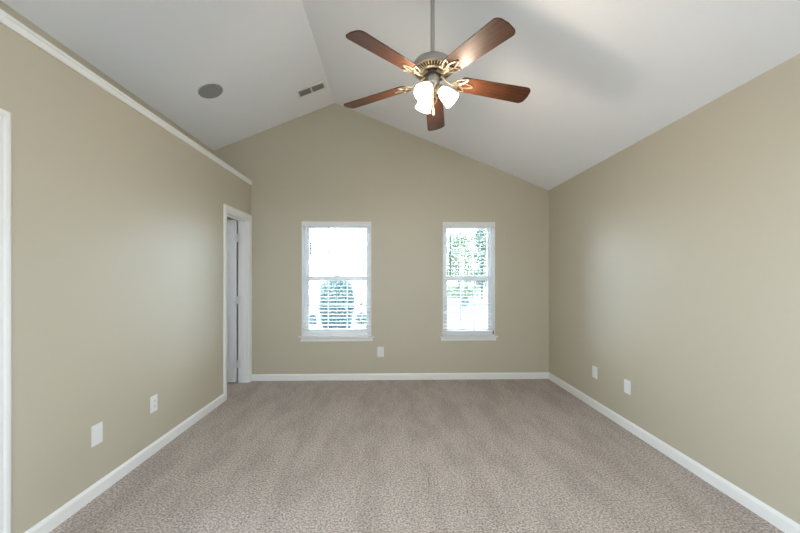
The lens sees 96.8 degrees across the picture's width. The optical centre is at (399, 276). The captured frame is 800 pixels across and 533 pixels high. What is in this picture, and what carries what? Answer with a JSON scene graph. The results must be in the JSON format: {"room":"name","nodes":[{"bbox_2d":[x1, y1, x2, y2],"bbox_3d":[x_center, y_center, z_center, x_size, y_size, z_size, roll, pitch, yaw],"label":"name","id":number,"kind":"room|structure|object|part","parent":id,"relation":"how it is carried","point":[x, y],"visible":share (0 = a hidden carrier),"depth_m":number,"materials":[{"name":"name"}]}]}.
{"room":"empty bedroom","nodes":[
{"label":"empty bedroom","id":0,"kind":"room"},
{"bbox_2d":[0,0,213,154],"bbox_3d":[-2.339,-1.391,1.218,0.120,0.430,6.550,0,0,-1],"label":"wall","id":1,"kind":"structure","parent":0,"point":[3,6],"depth_m":2.63,"materials":[{"name":"paint"}]},
{"bbox_2d":[0,23,250,532],"bbox_3d":[-1.871,0.071,1.229,0.120,2.505,6.550,0,0,-1],"label":"wall","id":2,"kind":"structure","parent":0,"point":[117,220],"depth_m":2.17,"materials":[{"name":"paint"}]},
{"bbox_2d":[0,108,10,532],"bbox_3d":[-2.254,0.281,1.178,0.923,2.085,0.927,0,0,-1],"label":"door","id":3,"kind":"structure","parent":2,"relation":"in","point":[5,116],"depth_m":1.62,"materials":[{"name":"paint"}]},
{"bbox_2d":[91,421,102,446],"bbox_3d":[-1.830,0.954,2.146,0.007,0.124,0.080,0,0,-1],"label":"blank wall plate","id":4,"kind":"object","parent":2,"relation":"attached to","point":[96,430],"visible":1,"depth_m":2.14,"materials":[{"name":"plastic"}]},
{"bbox_2d":[24,393,224,532],"bbox_3d":[-1.795,1.283,0.861,0.013,0.082,5.811,0,0,-1],"label":"baseboard","id":5,"kind":"structure","parent":2,"relation":"attached to","point":[71,507],"depth_m":2.26,"materials":[{"name":"paint"}]},
{"bbox_2d":[0,9,252,184],"bbox_3d":[-2.034,-1.182,1.225,0.489,0.052,6.550,0,0,-1],"label":"trim","id":6,"kind":"structure","parent":2,"relation":"attached to","point":[6,19],"depth_m":2.13,"materials":[{"name":"paint"}]},
{"bbox_2d":[150,394,157,413],"bbox_3d":[-1.842,0.953,2.659,0.009,0.122,0.078,0,0,-1],"label":"outlet","id":7,"kind":"object","parent":2,"relation":"attached to","point":[154,399],"visible":1,"depth_m":2.65,"materials":[{"name":"plastic"}]},
{"bbox_2d":[223,204,251,400],"bbox_3d":[-2.229,0.277,4.127,0.727,2.095,0.739,0,0,-1],"label":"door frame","id":8,"kind":"structure","parent":2,"relation":"in","point":[230,236],"depth_m":4.39,"materials":[{"name":"paint"}]},
{"bbox_2d":[214,103,548,380],"bbox_3d":[-0.682,-0.460,4.610,5.464,3.567,0.150,0,0,-1],"label":"wall","id":9,"kind":"structure","parent":0,"point":[334,162],"depth_m":4.55,"materials":[{"name":"paint"}]},
{"bbox_2d":[298,335,373,341],"bbox_3d":[-0.808,0.797,4.551,0.958,0.061,0.120,0,0,-1],"label":"trim","id":10,"kind":"structure","parent":9,"relation":"attached to","point":[329,337],"depth_m":4.52,"materials":[{"name":"paint"}]},
{"bbox_2d":[302,221,370,336],"bbox_3d":[-0.811,0.041,4.606,0.884,1.480,0.150,0,0,-1],"label":"window","id":11,"kind":"structure","parent":9,"relation":"in","point":[305,261],"depth_m":4.62,"materials":[{"name":"paint"}]},
{"bbox_2d":[302,222,370,330],"bbox_3d":[-0.810,0.001,4.561,0.866,1.383,0.070,0,0,-1],"label":"window blind","id":12,"kind":"object","parent":11,"relation":"attached to","point":[304,224],"visible":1,"depth_m":4.54,"materials":[{"name":"white plastic"}]},
{"bbox_3d":[-0.810,0.683,4.568,0.856,0.018,0.050,0,0,-1],"label":"rail","id":13,"kind":"part","parent":12,"relation":"part of","materials":[{"name":"white plastic"}]},
{"bbox_3d":[-0.811,0.372,4.627,0.812,0.750,0.028,0,0,-1],"label":"sash","id":14,"kind":"part","parent":11,"relation":"part of","materials":[{"name":"glass"}]},
{"bbox_3d":[-0.812,-0.308,4.657,0.812,0.709,0.028,0,0,-1],"label":"sash","id":15,"kind":"part","parent":11,"relation":"part of","materials":[{"name":"glass"}]},
{"bbox_2d":[377,347,383,356],"bbox_3d":[-0.249,0.966,4.541,0.084,0.128,0.009,0,0,-1],"label":"outlet","id":16,"kind":"object","parent":9,"relation":"attached to","point":[380,350],"visible":1,"depth_m":4.54,"materials":[{"name":"plastic"}]},
{"bbox_2d":[252,372,548,380],"bbox_3d":[0.020,1.283,4.545,3.824,0.082,0.013,0,0,-1],"label":"baseboard","id":17,"kind":"structure","parent":9,"relation":"attached to","point":[509,375],"depth_m":4.54,"materials":[{"name":"paint"}]},
{"bbox_2d":[443,222,494,335],"bbox_3d":[0.886,0.041,4.648,0.677,1.480,0.150,0,0,-1],"label":"window","id":18,"kind":"structure","parent":9,"relation":"in","point":[489,229],"depth_m":4.66,"materials":[{"name":"paint"}]},
{"bbox_3d":[0.885,-0.308,4.699,0.605,0.709,0.028,0,0,-1],"label":"sash","id":19,"kind":"part","parent":18,"relation":"part of","materials":[{"name":"glass"}]},
{"bbox_3d":[0.885,0.372,4.669,0.605,0.750,0.028,0,0,-1],"label":"sash","id":20,"kind":"part","parent":18,"relation":"part of","materials":[{"name":"glass"}]},
{"bbox_2d":[443,223,493,333],"bbox_3d":[0.887,0.026,4.603,0.659,1.435,0.070,0,0,-1],"label":"window blind","id":21,"kind":"object","parent":18,"relation":"attached to","point":[444,224],"visible":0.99,"depth_m":4.59,"materials":[{"name":"white plastic"}]},
{"bbox_3d":[0.887,0.710,4.610,0.649,0.018,0.050,0,0,-1],"label":"rail","id":22,"kind":"part","parent":21,"relation":"part of","materials":[{"name":"white plastic"}]},
{"bbox_2d":[440,335,497,340],"bbox_3d":[0.886,0.797,4.593,0.745,0.061,0.120,0,0,-1],"label":"trim","id":23,"kind":"structure","parent":9,"relation":"attached to","point":[444,337],"depth_m":4.56,"materials":[{"name":"paint"}]},
{"bbox_2d":[1,0,799,190],"bbox_3d":[-0.595,-1.689,1.276,5.574,1.288,6.820,0,0,-1],"label":"ceiling","id":24,"kind":"structure","parent":0,"point":[602,77],"depth_m":2.72,"materials":[{"name":"white paint"}]},
{"bbox_2d":[198,83,222,98],"bbox_3d":[-1.831,-1.791,3.431,0.215,0.093,0.229,0,0,-15],"label":"ceiling speaker","id":25,"kind":"object","parent":24,"relation":"attached to","point":[209,90],"visible":1,"depth_m":3.42},
{"bbox_2d":[296,80,326,98],"bbox_3d":[-1.011,-2.131,4.052,0.321,0.136,0.164,0,0,-3],"label":"ceiling vent","id":26,"kind":"object","parent":24,"relation":"in","point":[319,86],"visible":1,"depth_m":4.05,"materials":[{"name":"metal"}]},
{"bbox_2d":[344,0,530,130],"bbox_3d":[0.218,-1.395,2.136,1.167,0.917,1.168,0,0,-1],"label":"ceiling fan","id":27,"kind":"object","parent":24,"relation":"hanging from","point":[432,67],"visible":1,"depth_m":2.06,"materials":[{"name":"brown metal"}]},
{"bbox_3d":[-0.157,-1.148,2.283,0.451,0.006,0.132,-4,11,26],"label":"blade","id":28,"kind":"part","parent":27,"relation":"part of","materials":[{"name":"brown wood"}]},
{"bbox_3d":[-0.077,-1.154,1.831,0.132,0.006,0.451,18,14,42],"label":"blade","id":29,"kind":"part","parent":27,"relation":"part of","materials":[{"name":"brown wood"}]},
{"bbox_3d":[0.136,-1.067,2.035,0.110,0.126,0.121,0,0,-1],"label":"lamp shade","id":30,"kind":"part","parent":27,"relation":"part of","materials":[{"name":"white glass"}]},
{"bbox_3d":[0.148,-1.067,2.195,0.104,0.126,0.125,0,0,-1],"label":"lamp shade","id":31,"kind":"part","parent":27,"relation":"part of","materials":[{"name":"white glass"}]},
{"bbox_3d":[0.149,-1.083,2.050,0.052,0.061,0.058,0,0,-1],"label":"bulb","id":32,"kind":"part","parent":27,"relation":"part of","materials":[{"name":"white glass"}]},
{"bbox_3d":[0.247,-1.143,2.498,0.132,0.006,0.451,-13,-6,7],"label":"blade","id":33,"kind":"part","parent":27,"relation":"part of","materials":[{"name":"brown wood"}]},
{"bbox_3d":[0.284,-1.067,2.102,0.127,0.126,0.100,0,0,-1],"label":"lamp shade","id":34,"kind":"part","parent":27,"relation":"part of","materials":[{"name":"white glass"}]},
{"bbox_3d":[0.377,-1.140,1.769,0.132,0.006,0.451,15,-2,-28],"label":"blade","id":35,"kind":"part","parent":27,"relation":"part of","materials":[{"name":"brown wood"}]},
{"bbox_3d":[0.577,-1.143,2.181,0.451,0.006,0.132,4,-14,-10],"label":"blade","id":36,"kind":"part","parent":27,"relation":"part of","materials":[{"name":"brown wood"}]},
{"bbox_2d":[49,379,783,532],"bbox_3d":[-0.582,1.384,1.276,5.500,0.120,6.820,0,0,-1],"label":"floor","id":37,"kind":"structure","parent":0,"point":[460,455],"depth_m":2.43,"materials":[{"name":"carpet"}]},
{"bbox_2d":[549,54,799,523],"bbox_3d":[2.072,0.104,1.327,0.120,2.440,6.550,0,0,-1],"label":"wall","id":38,"kind":"structure","parent":0,"point":[674,257],"depth_m":2.32,"materials":[{"name":"paint"}]},
{"bbox_2d":[592,365,597,378],"bbox_3d":[1.953,0.961,3.559,0.007,0.118,0.086,0,0,-1],"label":"blank wall plate","id":39,"kind":"object","parent":38,"relation":"attached to","point":[594,369],"visible":1,"depth_m":3.56,"materials":[{"name":"plastic"}]},
{"bbox_2d":[624,379,630,394],"bbox_3d":[1.965,0.957,3.070,0.007,0.115,0.082,0,0,-1],"label":"blank wall plate","id":40,"kind":"object","parent":38,"relation":"attached to","point":[627,384],"visible":1,"depth_m":3.06,"materials":[{"name":"plastic"}]},
{"bbox_2d":[549,372,799,532],"bbox_3d":[2.006,1.283,1.318,0.013,0.082,6.537,0,0,-1],"label":"baseboard","id":41,"kind":"structure","parent":38,"relation":"attached to","point":[782,522],"depth_m":2.35,"materials":[{"name":"paint"}]},
{"label":"outside","id":42,"kind":"structure","parent":0,"visible":0},
{"bbox_2d":[309,301,486,328],"bbox_3d":[1.567,1.839,17.544,28.000,0.010,17.000,0,0,-1],"label":"driveway","id":43,"kind":"structure","parent":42,"point":[449,307],"depth_m":16.63,"materials":[{"name":"concrete"}]},
{"bbox_2d":[309,313,317,324],"bbox_3d":[-3.319,1.603,13.323,0.440,0.481,0.440,0,0,-1],"label":"round shrub","id":44,"kind":"object","parent":43,"relation":"on","point":[311,317],"visible":0.62,"depth_m":13.24,"materials":[{"name":"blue plant"}]},
{"bbox_2d":[311,241,320,251],"bbox_3d":[-4.679,-0.033,16.895,1.900,3.756,0.859,0,0,-1],"label":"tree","id":45,"kind":"object","parent":43,"relation":"on","point":[316,245],"visible":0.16,"depth_m":16.92,"materials":[{"name":"green plant"}]},
{"bbox_2d":[319,281,354,328],"bbox_3d":[-2.205,0.887,12.349,1.292,1.917,1.284,0,0,-1],"label":"conifer shrub","id":46,"kind":"object","parent":43,"relation":"on","point":[323,285],"visible":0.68,"depth_m":11.97,"materials":[{"name":"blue plant"}]},
{"bbox_2d":[355,312,365,323],"bbox_3d":[-1.473,1.596,13.571,0.509,0.496,0.480,0,0,-1],"label":"round shrub","id":47,"kind":"object","parent":43,"relation":"on","point":[357,319],"visible":0.66,"depth_m":13.48,"materials":[{"name":"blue plant"}]},
{"bbox_2d":[461,297,468,305],"bbox_3d":[3.954,1.524,21.611,0.550,0.640,0.539,0,0,-1],"label":"round shrub","id":48,"kind":"object","parent":43,"relation":"on","point":[463,298],"visible":0.74,"depth_m":21.50,"materials":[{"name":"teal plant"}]},
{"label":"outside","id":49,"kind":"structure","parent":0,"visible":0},
{"bbox_2d":[309,284,486,301],"bbox_3d":[-0.370,1.944,14.995,120.000,0.200,150.000,0,0,-1],"label":"ground","id":50,"kind":"structure","parent":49,"point":[311,286],"depth_m":38.17,"materials":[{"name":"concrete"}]},
{"bbox_2d":[447,231,480,297],"bbox_3d":[5.078,-0.876,30.137,4.056,6.002,2.504,0,0,-1],"label":"tree","id":51,"kind":"object","parent":50,"relation":"on","point":[453,236],"visible":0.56,"depth_m":29.84,"materials":[{"name":"green plant"}]},
{"bbox_2d":[470,229,486,300],"bbox_3d":[6.297,-0.989,27.165,1.852,5.669,1.731,0,0,-1],"label":"tree","id":52,"kind":"object","parent":50,"relation":"on","point":[477,236],"visible":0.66,"depth_m":26.89,"materials":[{"name":"green plant"}]},
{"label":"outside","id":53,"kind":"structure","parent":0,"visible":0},
{"bbox_2d":[447,320,486,323],"bbox_3d":[7.752,1.834,14.196,11.800,0.020,1.400,0,0,-1],"label":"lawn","id":54,"kind":"structure","parent":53,"point":[457,321],"depth_m":14.03,"materials":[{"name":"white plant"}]},
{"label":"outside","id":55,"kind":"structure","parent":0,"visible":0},
{"bbox_2d":[447,311,484,314],"bbox_3d":[3.014,1.834,17.680,2.100,0.020,1.600,0,0,-1],"label":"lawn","id":56,"kind":"structure","parent":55,"point":[448,312],"depth_m":17.43,"materials":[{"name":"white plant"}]}
]}

